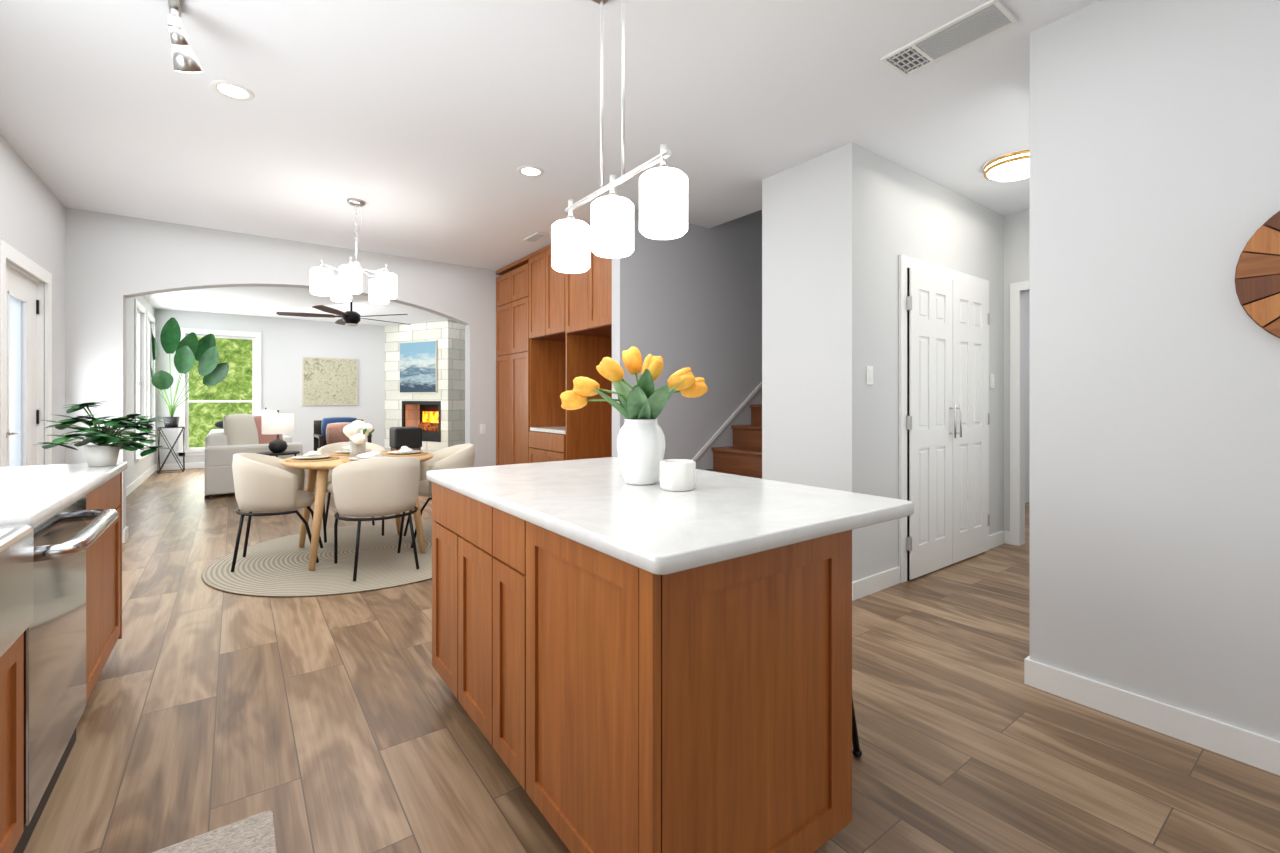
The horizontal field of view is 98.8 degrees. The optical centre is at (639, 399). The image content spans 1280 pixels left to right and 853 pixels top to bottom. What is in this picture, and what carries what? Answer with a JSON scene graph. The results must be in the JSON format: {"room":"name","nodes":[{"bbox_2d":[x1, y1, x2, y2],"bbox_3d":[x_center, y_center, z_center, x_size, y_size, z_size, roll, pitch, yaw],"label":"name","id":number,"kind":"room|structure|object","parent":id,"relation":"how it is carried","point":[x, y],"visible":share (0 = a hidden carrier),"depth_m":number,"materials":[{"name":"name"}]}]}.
{"room":"kitchen","nodes":[
{"label":"kitchen","id":0,"kind":"room"},
{"bbox_2d":[0,134,154,486],"bbox_3d":[-3.723,-0.175,3.095,0.120,2.750,15.700,0,0,-36],"label":"wall","id":1,"kind":"structure","parent":0,"point":[32,218],"depth_m":4.11,"materials":[{"name":"white paint"}]},
{"bbox_2d":[0,239,51,466],"bbox_3d":[-4.026,0.140,3.536,0.152,2.120,1.080,0,0,-36],"label":"patio door","id":2,"kind":"structure","parent":1,"relation":"in","point":[21,294],"depth_m":3.67,"materials":[{"name":"white wood"}]},
{"bbox_2d":[135,299,156,460],"bbox_3d":[-7.520,-0.270,8.321,0.130,2.200,2.220,0,0,-36],"label":"window","id":3,"kind":"structure","parent":1,"relation":"in","point":[138,304],"depth_m":8.22,"materials":[{"name":"white"}]},
{"bbox_2d":[155,309,384,463],"bbox_3d":[-5.390,-0.175,11.507,7.420,2.750,0.120,0,0,-36],"label":"wall","id":4,"kind":"structure","parent":0,"point":[284,342],"depth_m":10.51,"materials":[{"name":"white paint"}]},
{"bbox_2d":[177,328,260,455],"bbox_3d":[-7.525,-0.140,9.870,1.220,2.220,0.120,0,0,-36],"label":"living room window","id":5,"kind":"structure","parent":4,"relation":"in","point":[256,342],"depth_m":9.79,"materials":[{"name":"white"}]},
{"bbox_2d":[302,357,357,404],"bbox_3d":[-6.124,-0.365,10.867,0.960,0.940,0.032,0,0,-36],"label":"picture","id":6,"kind":"object","parent":4,"relation":"attached to","point":[325,381],"visible":1,"depth_m":10.84,"materials":[{"name":"beige"}]},
{"bbox_2d":[65,207,500,529],"bbox_3d":[-2.981,-0.175,5.729,4.200,2.750,0.160,0,0,-36],"label":"wall","id":7,"kind":"structure","parent":0,"point":[110,259],"depth_m":4.87,"materials":[{"name":"white paint"}]},
{"bbox_2d":[480,424,485,433],"bbox_3d":[-1.847,0.340,6.457,0.072,0.116,0.010,0,0,-36],"label":"light switch","id":8,"kind":"object","parent":7,"relation":"attached to","point":[482,426],"visible":1,"depth_m":6.46,"materials":[{"name":"white plastic"}]},
{"bbox_2d":[0,0,1099,325],"bbox_3d":[-0.032,-1.580,5.815,9.350,0.060,15.700,0,0,-36],"label":"ceiling","id":9,"kind":"structure","parent":0,"point":[425,113],"depth_m":2.94,"materials":[{"name":"white paint"}]},
{"bbox_2d":[168,0,203,72],"bbox_3d":[-1.469,-1.430,1.727,0.107,0.240,1.324,0,0,-36],"label":"track","id":10,"kind":"object","parent":9,"relation":"attached to","point":[184,59],"visible":1,"depth_m":2.16,"materials":[{"name":"silver metal"}]},
{"bbox_2d":[210,80,254,100],"bbox_3d":[-2.038,-1.546,2.747,0.180,0.006,0.180,0,0,-36],"label":"recessed light","id":11,"kind":"object","parent":9,"relation":"in","point":[232,90],"visible":1,"depth_m":2.74,"materials":[{"name":"white plastic"}]},
{"bbox_2d":[276,301,410,325],"bbox_3d":[-3.905,-1.268,7.389,1.637,0.565,1.590,0,0,-36],"label":"room ceiling fan","id":12,"kind":"object","parent":9,"relation":"attached to","point":[349,318],"visible":0.8,"depth_m":7.21,"materials":[{"name":"black metal"}]},
{"bbox_2d":[310,198,396,303],"bbox_3d":[-2.231,-1.173,4.269,0.575,0.755,0.597,0,0,-36],"label":"dining chandelier","id":13,"kind":"object","parent":9,"relation":"hanging from","point":[382,288],"visible":1,"depth_m":4.21,"materials":[{"name":"white glass"}]},
{"bbox_2d":[517,166,543,176],"bbox_3d":[-0.740,-1.546,3.716,0.180,0.006,0.180,0,0,-36],"label":"recessed light","id":14,"kind":"object","parent":9,"relation":"in","point":[529,171],"visible":1,"depth_m":3.71,"materials":[{"name":"white plastic"}]},
{"bbox_2d":[524,232,548,242],"bbox_3d":[-0.985,-1.544,5.212,0.120,0.011,0.300,0,0,-36],"label":"ceiling vent","id":15,"kind":"object","parent":9,"relation":"in","point":[537,236],"visible":1,"depth_m":5.20,"materials":[{"name":"white metal"}]},
{"bbox_2d":[552,0,687,272],"bbox_3d":[-0.106,-1.048,2.048,0.160,1.005,0.777,0,0,-36],"label":"pendant light","id":16,"kind":"object","parent":9,"relation":"hanging from","point":[663,190],"visible":1,"depth_m":1.98,"materials":[{"name":"white glass"}]},
{"bbox_2d":[881,0,1017,76],"bbox_3d":[1.315,-1.544,2.361,0.215,0.011,0.470,0,0,-36],"label":"ceiling vent","id":17,"kind":"object","parent":9,"relation":"in","point":[991,17],"visible":1,"depth_m":2.34,"materials":[{"name":"white metal"}]},
{"bbox_2d":[983,149,1029,181],"bbox_3d":[2.457,-1.507,3.576,0.376,0.084,0.376,0,0,-36],"label":"hall ceiling light","id":18,"kind":"object","parent":9,"relation":"attached to","point":[1014,166],"visible":0.63,"depth_m":3.52,"materials":[{"name":"white glass"}]},
{"bbox_2d":[23,468,1279,852],"bbox_3d":[-0.052,1.230,5.801,9.600,0.060,16.000,0,0,-36],"label":"floor","id":19,"kind":"structure","parent":0,"point":[332,716],"depth_m":1.94,"materials":[{"name":"brown wood"}]},
{"bbox_2d":[0,461,126,852],"bbox_3d":[-0.857,0.746,-0.042,0.766,0.909,6.150,0,0,-36],"label":"kitchen cabinet","id":20,"kind":"object","parent":19,"relation":"on","point":[61,525],"depth_m":1.59,"materials":[{"name":"brown wood"}]},
{"bbox_2d":[33,401,174,466],"bbox_3d":[-2.351,0.147,2.438,0.450,0.285,0.487,0,0,-36],"label":"plant","id":21,"kind":"object","parent":20,"relation":"on","point":[103,453],"visible":1,"depth_m":2.42,"materials":[{"name":"green plant"}]},
{"bbox_2d":[149,317,228,472],"bbox_3d":[-7.489,-0.066,9.169,1.003,2.544,0.977,0,0,-36],"label":"plant","id":22,"kind":"object","parent":19,"relation":"on","point":[205,351],"visible":0.98,"depth_m":9.12,"materials":[{"name":"green plant"}]},
{"bbox_2d":[152,811,276,852],"bbox_3d":[-0.856,1.194,0.906,0.478,0.010,1.375,0,0,-36],"label":"kitchen mat","id":23,"kind":"object","parent":19,"relation":"on","point":[255,833],"visible":1,"depth_m":1.49,"materials":[{"name":"beige fabric"}]},
{"bbox_2d":[204,414,302,498],"bbox_3d":[-5.440,0.689,7.749,1.040,1.021,1.970,0,0,-36],"label":"sofa","id":24,"kind":"object","parent":19,"relation":"on","point":[238,433],"visible":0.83,"depth_m":6.91,"materials":[{"name":"white fabric"}]},
{"bbox_2d":[256,451,299,456],"bbox_3d":[-4.421,0.920,6.705,0.460,0.560,0.460,0,0,-36],"label":"side table","id":25,"kind":"object","parent":19,"relation":"on","point":[269,453],"visible":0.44,"depth_m":6.60,"materials":[{"name":"black metal"}]},
{"bbox_2d":[262,410,293,452],"bbox_3d":[-4.421,0.381,6.705,0.330,0.517,0.330,0,0,-36],"label":"table lamp","id":26,"kind":"object","parent":25,"relation":"on","point":[277,424],"visible":1,"depth_m":6.61,"materials":[{"name":"black"}]},
{"bbox_2d":[202,521,431,596],"bbox_3d":[-2.164,1.194,4.368,2.070,0.011,2.070,0,0,-36],"label":"jute rug","id":27,"kind":"object","parent":19,"relation":"on","point":[277,567],"visible":0.7,"depth_m":3.94,"materials":[{"name":"beige wicker"}]},
{"bbox_2d":[231,453,322,571],"bbox_3d":[-2.661,0.781,4.042,0.548,0.794,0.565,0,0,-26],"label":"dining chair","id":28,"kind":"object","parent":27,"relation":"on","point":[261,483],"visible":0.96,"depth_m":3.81,"materials":[{"name":"beige fabric"}]},
{"bbox_2d":[317,442,385,542],"bbox_3d":[-2.540,0.781,4.844,0.565,0.794,0.562,0,0,-36],"label":"dining chair","id":29,"kind":"object","parent":27,"relation":"on","point":[330,448],"visible":0.16,"depth_m":4.92,"materials":[{"name":"beige fabric"}]},
{"bbox_2d":[280,451,432,569],"bbox_3d":[-2.204,0.817,4.338,1.070,0.733,1.070,0,0,-36],"label":"dining table","id":30,"kind":"object","parent":27,"relation":"on","point":[320,469],"visible":0.45,"depth_m":3.91,"materials":[{"name":"brown wood"}]},
{"bbox_2d":[284,451,338,461],"bbox_3d":[-2.470,0.416,4.142,0.360,0.068,0.360,0,0,-36],"label":"place setting","id":31,"kind":"object","parent":30,"relation":"on","point":[312,456],"visible":1,"depth_m":4.09,"materials":[{"name":"white ceramic"}]},
{"bbox_2d":[329,446,370,455],"bbox_3d":[-2.400,0.416,4.604,0.360,0.068,0.360,0,0,-36],"label":"place setting","id":32,"kind":"object","parent":30,"relation":"on","point":[339,452],"visible":0.41,"depth_m":4.55,"materials":[{"name":"white ceramic"}]},
{"bbox_2d":[343,420,373,454],"bbox_3d":[-2.226,0.305,4.351,0.216,0.289,0.293,0,0,-23],"label":"flowers","id":33,"kind":"object","parent":30,"relation":"on","point":[357,431],"visible":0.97,"depth_m":4.29,"materials":[{"name":"white plant"}]},
{"bbox_2d":[342,451,388,462],"bbox_3d":[-2.009,0.416,4.073,0.360,0.068,0.360,0,0,-36],"label":"place setting","id":34,"kind":"object","parent":30,"relation":"on","point":[373,454],"visible":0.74,"depth_m":4.06,"materials":[{"name":"white ceramic"}]},
{"bbox_2d":[382,446,427,456],"bbox_3d":[-1.939,0.416,4.534,0.360,0.068,0.360,0,0,-36],"label":"place setting","id":35,"kind":"object","parent":30,"relation":"on","point":[404,451],"visible":0.98,"depth_m":4.48,"materials":[{"name":"white ceramic"}]},
{"bbox_2d":[332,457,419,580],"bbox_3d":[-1.856,0.781,3.883,0.565,0.794,0.558,0,0,-36],"label":"dining chair","id":36,"kind":"object","parent":27,"relation":"on","point":[385,486],"visible":1,"depth_m":3.66,"materials":[{"name":"beige fabric"}]},
{"bbox_2d":[403,444,474,547],"bbox_3d":[-1.701,0.781,4.671,0.569,0.794,0.565,0,0,-36],"label":"dining chair","id":37,"kind":"object","parent":27,"relation":"on","point":[461,455],"visible":0.35,"depth_m":4.57,"materials":[{"name":"beige fabric"}]},
{"bbox_2d":[313,417,371,450],"bbox_3d":[-4.910,0.742,9.053,0.750,0.916,0.780,0,0,-36],"label":"accent chair","id":38,"kind":"object","parent":19,"relation":"on","point":[329,430],"visible":0.52,"depth_m":9.05,"materials":[{"name":"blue fabric"}]},
{"bbox_2d":[389,426,421,450],"bbox_3d":[-3.448,0.801,8.081,0.410,0.802,0.412,0,0,-36],"label":"stool","id":39,"kind":"object","parent":19,"relation":"on","point":[411,437],"visible":0.64,"depth_m":7.94,"materials":[{"name":"black"}]},
{"bbox_2d":[385,320,464,453],"bbox_3d":[-4.005,-0.173,11.438,2.106,2.747,1.627,0,0,-36],"label":"stone fireplace","id":40,"kind":"object","parent":19,"relation":"on","point":[440,415],"visible":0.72,"depth_m":10.94,"materials":[{"name":"stone"}]},
{"bbox_2d":[399,340,436,392],"bbox_3d":[-4.441,-0.655,10.984,1.040,1.030,0.032,0,0,27],"label":"picture","id":41,"kind":"object","parent":40,"relation":"attached to","point":[417,360],"visible":1,"depth_m":10.96,"materials":[{"name":"blue"}]},
{"bbox_2d":[496,224,611,465],"bbox_3d":[-0.724,-0.168,5.701,0.600,2.735,2.547,0,0,-36],"label":"tall cabinet","id":42,"kind":"object","parent":19,"relation":"on","point":[554,328],"visible":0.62,"depth_m":5.68,"materials":[{"name":"brown wood"}]},
{"bbox_2d":[427,457,913,852],"bbox_3d":[-0.046,0.746,1.916,0.940,0.909,1.550,0,0,-36],"label":"kitchen island","id":43,"kind":"object","parent":19,"relation":"on","point":[657,670],"visible":1,"depth_m":1.33,"materials":[{"name":"brown wood"}]},
{"bbox_2d":[560,346,707,484],"bbox_3d":[-0.038,0.049,1.901,0.525,0.483,0.283,0,0,14],"label":"vase","id":44,"kind":"object","parent":43,"relation":"on","point":[640,444],"visible":0.99,"depth_m":1.87,"materials":[{"name":"white ceramic"}]},
{"bbox_2d":[660,459,695,490],"bbox_3d":[0.123,0.244,1.796,0.117,0.092,0.112,0,0,-36],"label":"cup","id":45,"kind":"object","parent":43,"relation":"on","point":[675,474],"visible":1,"depth_m":1.75,"materials":[{"name":"white ceramic"}]},
{"bbox_2d":[706,404,761,478],"bbox_3d":[1.755,-0.151,5.149,3.527,2.702,1.002,0,0,-36],"label":"stairs","id":46,"kind":"structure","parent":19,"relation":"on","point":[744,458],"depth_m":4.85,"materials":[{"name":"brown wood"}]},
{"bbox_2d":[852,697,861,756],"bbox_3d":[0.477,0.850,1.911,0.372,0.700,0.434,0,0,-36],"label":"bar stool","id":47,"kind":"object","parent":19,"relation":"on","point":[856,751],"visible":0.15,"depth_m":1.84,"materials":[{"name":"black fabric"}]},
{"bbox_3d":[-6.087,0.920,8.930,0.460,0.560,0.460,0,0,-36],"label":"side table","id":48,"kind":"object","parent":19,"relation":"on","visible":0},
{"bbox_2d":[253,408,277,415],"bbox_3d":[-6.087,0.381,8.930,0.330,0.517,0.330,0,0,-36],"label":"table lamp","id":49,"kind":"object","parent":48,"relation":"on","point":[255,412],"visible":0.36,"depth_m":8.82,"materials":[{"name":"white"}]},
{"bbox_2d":[612,209,761,469],"bbox_3d":[2.030,-1.450,6.068,5.530,5.300,0.118,0,0,-36],"label":"wall","id":50,"kind":"structure","parent":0,"point":[693,300],"depth_m":4.87,"materials":[{"name":"white paint"}]},
{"bbox_2d":[692,382,761,460],"bbox_3d":[1.309,-0.270,5.453,3.756,2.909,0.013,0,0,-36],"label":"trim","id":51,"kind":"structure","parent":50,"relation":"attached to","point":[759,386],"depth_m":5.08,"materials":[{"name":"white wood"}]},
{"bbox_2d":[762,142,1029,581],"bbox_3d":[2.796,-1.450,5.564,5.135,5.300,1.838,0,0,-36],"label":"wall","id":52,"kind":"structure","parent":0,"point":[837,224],"depth_m":3.56,"materials":[{"name":"white paint"}]},
{"bbox_2d":[866,366,872,384],"bbox_3d":[1.428,-0.152,3.405,0.072,0.116,0.010,0,0,-36],"label":"switch","id":53,"kind":"object","parent":52,"relation":"attached to","point":[869,369],"visible":1,"depth_m":3.39,"materials":[{"name":"white plastic"}]},
{"bbox_2d":[899,254,989,582],"bbox_3d":[2.268,0.122,3.980,1.345,2.155,0.082,0,0,-36],"label":"pantry door","id":54,"kind":"structure","parent":52,"relation":"in","point":[944,315],"depth_m":3.88,"materials":[{"name":"white wood"}]},
{"bbox_2d":[990,374,993,387],"bbox_3d":[2.869,-0.155,4.468,0.072,0.116,0.010,0,0,-36],"label":"switch","id":55,"kind":"object","parent":52,"relation":"attached to","point":[991,375],"visible":1,"depth_m":4.46,"materials":[{"name":"white plastic"}]},
{"bbox_2d":[1004,209,1029,545],"bbox_3d":[4.873,-0.175,4.512,2.800,2.750,3.480,0,0,-36],"label":"wall","id":56,"kind":"structure","parent":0,"point":[1016,225],"depth_m":4.56,"materials":[{"name":"white paint"}]},
{"bbox_2d":[122,462,1279,775],"bbox_3d":[-1.139,1.147,5.000,6.300,0.105,15.400,0,0,-36],"label":"baseboard","id":57,"kind":"structure","parent":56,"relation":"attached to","point":[1245,746],"depth_m":2.05,"materials":[{"name":"white"}]},
{"bbox_2d":[1010,280,1029,545],"bbox_3d":[3.366,0.115,4.183,0.015,2.170,0.960,0,0,-36],"label":"trim","id":58,"kind":"structure","parent":56,"relation":"attached to","point":[1015,288],"depth_m":4.53,"materials":[{"name":"white wood"}]},
{"bbox_2d":[1030,0,1279,740],"bbox_3d":[3.890,-0.175,1.464,2.600,2.750,4.040,0,0,-36],"label":"wall","id":59,"kind":"structure","parent":0,"point":[1155,124],"depth_m":2.00,"materials":[{"name":"white paint"}]},
{"bbox_2d":[1235,211,1279,337],"bbox_3d":[2.136,-0.400,1.618,0.030,0.524,0.524,0,0,-36],"label":"art","id":60,"kind":"object","parent":59,"relation":"attached to","point":[1257,274],"visible":1,"depth_m":1.77,"materials":[{"name":"brown wood"}]},
{"label":"outside","id":61,"kind":"structure","parent":0,"visible":0},
{"bbox_2d":[189,337,251,446],"bbox_3d":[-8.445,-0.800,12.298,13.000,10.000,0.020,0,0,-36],"label":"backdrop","id":62,"kind":"structure","parent":61,"point":[237,385],"depth_m":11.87,"materials":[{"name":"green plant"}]}
]}

